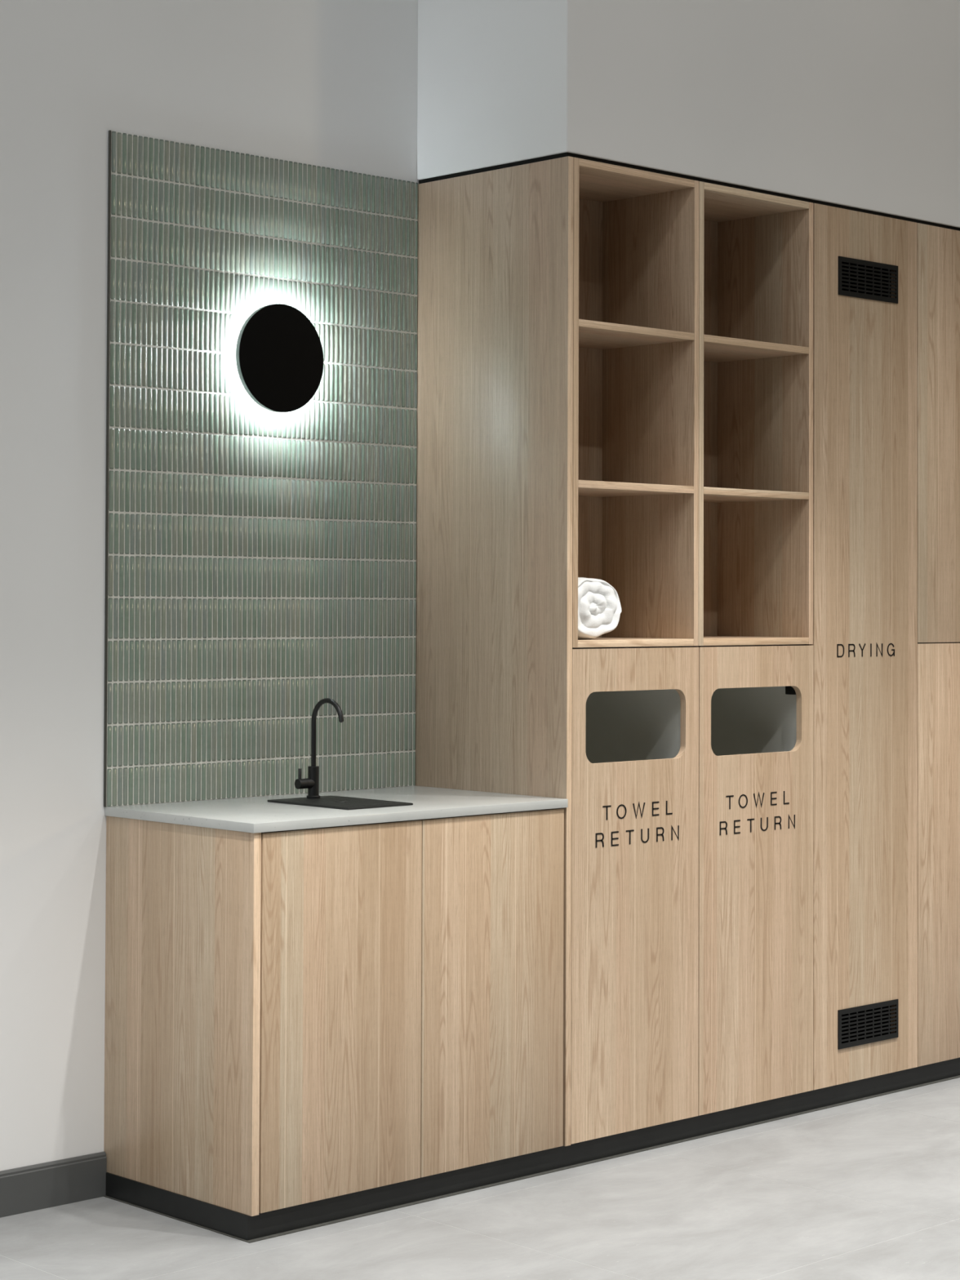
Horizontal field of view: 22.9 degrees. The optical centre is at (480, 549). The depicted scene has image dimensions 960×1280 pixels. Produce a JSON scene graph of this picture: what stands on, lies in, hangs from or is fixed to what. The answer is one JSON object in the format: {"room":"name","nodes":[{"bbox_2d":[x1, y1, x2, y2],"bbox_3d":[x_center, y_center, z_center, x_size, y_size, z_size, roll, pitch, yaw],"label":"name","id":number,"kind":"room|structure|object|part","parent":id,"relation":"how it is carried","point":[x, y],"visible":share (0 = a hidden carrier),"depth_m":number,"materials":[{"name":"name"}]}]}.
{"room":"changing room","nodes":[
{"label":"changing room","id":0,"kind":"room"},
{"bbox_2d":[0,0,599,1170],"bbox_3d":[-0.474,-0.788,6.009,8.000,4.600,0.120,1,-2,-44],"label":"wall","id":1,"kind":"structure","parent":0,"point":[326,83],"depth_m":5.46,"materials":[{"name":"white paint"}]},
{"bbox_2d":[0,1151,106,1217],"bbox_3d":[-2.099,1.418,4.321,3.400,0.101,0.012,1,-2,-44],"label":"baseboard","id":2,"kind":"structure","parent":1,"relation":"attached to","point":[31,1188],"depth_m":5.39,"materials":[{"name":"grey paint"}]},
{"bbox_2d":[103,130,417,806],"bbox_3d":[-0.519,-0.182,5.866,0.976,1.581,0.006,1,-2,-44],"label":"tile backsplash","id":3,"kind":"structure","parent":1,"relation":"attached to","point":[260,562],"depth_m":5.82,"materials":[{"name":"tile"}]},
{"bbox_3d":[-0.870,-0.191,5.530,0.004,1.581,0.006,1,-2,-44],"label":"edge trim","id":4,"kind":"part","parent":3,"relation":"part of","materials":[{"name":"grey metal"}]},
{"bbox_2d":[235,303,324,412],"bbox_3d":[-0.503,-0.471,5.847,0.267,0.267,0.050,1,-2,-44],"label":"wall lamp","id":5,"kind":"object","parent":3,"relation":"attached to","point":[279,353],"visible":1,"depth_m":5.82,"materials":[{"name":"black metal"}]},
{"bbox_2d":[0,1077,959,1279],"bbox_3d":[1.478,1.497,3.906,8.000,0.050,5.554,1,-2,-44],"label":"floor","id":6,"kind":"structure","parent":0,"point":[868,1188],"depth_m":5.23,"materials":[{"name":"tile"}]},
{"bbox_2d":[103,1057,959,1243],"bbox_3d":[0.362,1.494,6.287,2.894,0.054,0.544,1,-2,-44],"label":"kickboard","id":7,"kind":"object","parent":6,"relation":"on","point":[273,1224],"visible":1,"depth_m":5.63,"materials":[{"name":"black laminate"}]},
{"bbox_2d":[103,808,564,1216],"bbox_3d":[-0.334,1.038,5.641,0.960,0.824,0.553,1,-2,-44],"label":"base cabinet","id":8,"kind":"object","parent":7,"relation":"on","point":[295,1017],"visible":0.99,"depth_m":5.36,"materials":[{"name":"brown wood"}]},
{"bbox_3d":[-0.674,1.029,5.316,0.020,0.824,0.553,1,-2,-44],"label":"panel","id":9,"kind":"part","parent":8,"relation":"part of","materials":[{"name":"brown wood"}]},
{"bbox_2d":[104,785,568,833],"bbox_3d":[-0.330,0.615,5.649,0.973,0.021,0.559,1,-2,-44],"label":"countertop","id":10,"kind":"structure","parent":8,"relation":"on","point":[253,815],"depth_m":5.50,"materials":[{"name":"white stone"}]},
{"bbox_2d":[267,795,413,809],"bbox_3d":[-0.333,0.601,5.628,0.202,0.006,0.297,1,-2,-44],"label":"sink","id":11,"kind":"object","parent":10,"relation":"on","point":[327,802],"visible":1,"depth_m":5.59,"materials":[{"name":"black metal"}]},
{"bbox_2d":[294,697,343,798],"bbox_3d":[-0.382,0.478,5.681,0.066,0.243,0.126,1,-2,-44],"label":"tap","id":12,"kind":"object","parent":11,"relation":"on","point":[311,783],"visible":1,"depth_m":5.71,"materials":[{"name":"black metal"}]},
{"bbox_3d":[-0.433,0.545,5.695,0.008,0.037,0.008,1,-2,-44],"label":"lever","id":13,"kind":"part","parent":12,"relation":"part of","materials":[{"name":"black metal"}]},
{"bbox_3d":[-0.366,0.440,5.689,0.012,0.166,0.115,1,-2,-44],"label":"spout","id":14,"kind":"part","parent":12,"relation":"part of","materials":[{"name":"black metal"}]},
{"bbox_3d":[-0.310,1.030,5.294,0.467,0.819,0.018,1,-2,-44],"label":"door","id":15,"kind":"part","parent":8,"relation":"part of","materials":[{"name":"brown wood"}]},
{"bbox_3d":[0.029,1.039,5.619,0.466,0.819,0.018,1,-2,-44],"label":"door","id":16,"kind":"part","parent":8,"relation":"part of","materials":[{"name":"brown wood"}]},
{"bbox_2d":[415,155,573,1146],"bbox_3d":[0.029,0.247,6.003,0.019,2.423,0.553,1,-2,-44],"label":"end panel","id":17,"kind":"object","parent":7,"relation":"on","point":[495,446],"visible":0.76,"depth_m":5.98,"materials":[{"name":"brown wood"}]},
{"bbox_2d":[570,646,698,1144],"bbox_3d":[0.205,0.857,6.158,0.471,1.208,0.553,1,-2,-44],"label":"cabinet","id":18,"kind":"object","parent":7,"relation":"on","point":[635,782],"visible":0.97,"depth_m":5.98,"materials":[{"name":"brown wood"}]},
{"bbox_2d":[572,157,699,648],"bbox_3d":[0.283,-0.356,6.107,0.469,1.209,0.335,1,-2,-44],"label":"open shelf unit","id":19,"kind":"object","parent":18,"relation":"on","point":[635,502],"visible":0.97,"depth_m":6.24,"materials":[{"name":"brown wood"}]},
{"bbox_2d":[577,577,622,639],"bbox_3d":[0.209,0.150,5.996,0.185,0.157,0.264,1,-2,-44],"label":"rolled towel","id":20,"kind":"object","parent":19,"relation":"in","point":[599,607],"visible":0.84,"depth_m":5.91,"materials":[{"name":"white fabric"}]},
{"bbox_3d":[0.285,-0.156,6.099,0.432,0.018,0.327,1,-2,-44],"label":"shelf","id":21,"kind":"part","parent":19,"relation":"part of","materials":[{"name":"brown wood"}]},
{"bbox_3d":[0.287,-0.554,6.108,0.432,0.018,0.327,1,-2,-44],"label":"shelf","id":22,"kind":"part","parent":19,"relation":"part of","materials":[{"name":"brown wood"}]},
{"bbox_2d":[680,644,813,1115],"bbox_3d":[0.547,0.865,6.486,0.471,1.208,0.553,1,-2,-44],"label":"cabinet","id":23,"kind":"object","parent":7,"relation":"on","point":[755,1033],"visible":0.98,"depth_m":6.30,"materials":[{"name":"brown wood"}]},
{"bbox_2d":[698,181,813,645],"bbox_3d":[0.625,-0.348,6.433,0.474,1.209,0.335,1,-2,-44],"label":"open shelf unit","id":24,"kind":"object","parent":23,"relation":"on","point":[756,249],"visible":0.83,"depth_m":6.56,"materials":[{"name":"brown wood"}]},
{"bbox_3d":[0.628,-0.545,6.434,0.436,0.018,0.327,1,-2,-44],"label":"shelf","id":25,"kind":"part","parent":24,"relation":"part of","materials":[{"name":"brown wood"}]},
{"bbox_3d":[0.627,-0.147,6.426,0.436,0.018,0.327,1,-2,-44],"label":"shelf","id":26,"kind":"part","parent":24,"relation":"part of","materials":[{"name":"brown wood"}]},
{"bbox_3d":[0.851,0.375,6.491,0.009,0.045,0.035,1,-2,-44],"label":"hinge plate","id":27,"kind":"part","parent":23,"relation":"part of","materials":[{"name":"black metal"}]},
{"bbox_2d":[791,203,917,1089],"bbox_3d":[0.894,0.268,6.827,0.474,2.420,0.555,1,-2,-44],"label":"tall cabinet","id":28,"kind":"object","parent":7,"relation":"on","point":[865,264],"visible":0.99,"depth_m":6.62,"materials":[{"name":"brown wood"}]},
{"bbox_2d":[837,999,898,1049],"bbox_3d":[1.084,1.324,6.607,0.273,0.107,0.003,1,-2,-44],"label":"vent grille","id":29,"kind":"object","parent":28,"relation":"attached to","point":[846,1006],"depth_m":6.61,"materials":[{"name":"black plastic"}]},
{"bbox_2d":[838,256,897,303],"bbox_3d":[1.092,-0.757,6.654,0.273,0.107,0.003,1,-2,-44],"label":"vent grille","id":30,"kind":"object","parent":28,"relation":"attached to","point":[888,263],"depth_m":6.65,"materials":[{"name":"black plastic"}]},
{"bbox_2d":[917,222,959,1066],"bbox_3d":[1.237,0.277,7.157,0.473,2.420,0.552,1,-2,-44],"label":"tall cabinet","id":31,"kind":"object","parent":7,"relation":"on","point":[938,247],"visible":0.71,"depth_m":6.86,"materials":[{"name":"brown wood"}]},
{"bbox_2d":[418,152,959,231],"bbox_3d":[0.717,-0.952,6.692,1.912,0.012,0.542,1,-2,-44],"label":"trim","id":32,"kind":"structure","parent":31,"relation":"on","point":[563,154],"depth_m":6.16,"materials":[{"name":"black metal"}]},
{"bbox_3d":[1.419,0.879,6.951,0.473,1.208,0.018,1,-2,-44],"label":"door","id":33,"kind":"part","parent":31,"relation":"part of","materials":[{"name":"brown wood"}]},
{"bbox_3d":[1.424,-0.332,6.978,0.473,1.209,0.018,1,-2,-44],"label":"door","id":34,"kind":"part","parent":31,"relation":"part of","materials":[{"name":"brown wood"}]},
{"bbox_2d":[417,0,959,227],"bbox_3d":[1.341,-1.998,7.303,3.634,2.110,0.550,1,-2,-44],"label":"wall","id":35,"kind":"structure","parent":0,"point":[855,104],"depth_m":6.22,"materials":[{"name":"white paint"}]}
]}

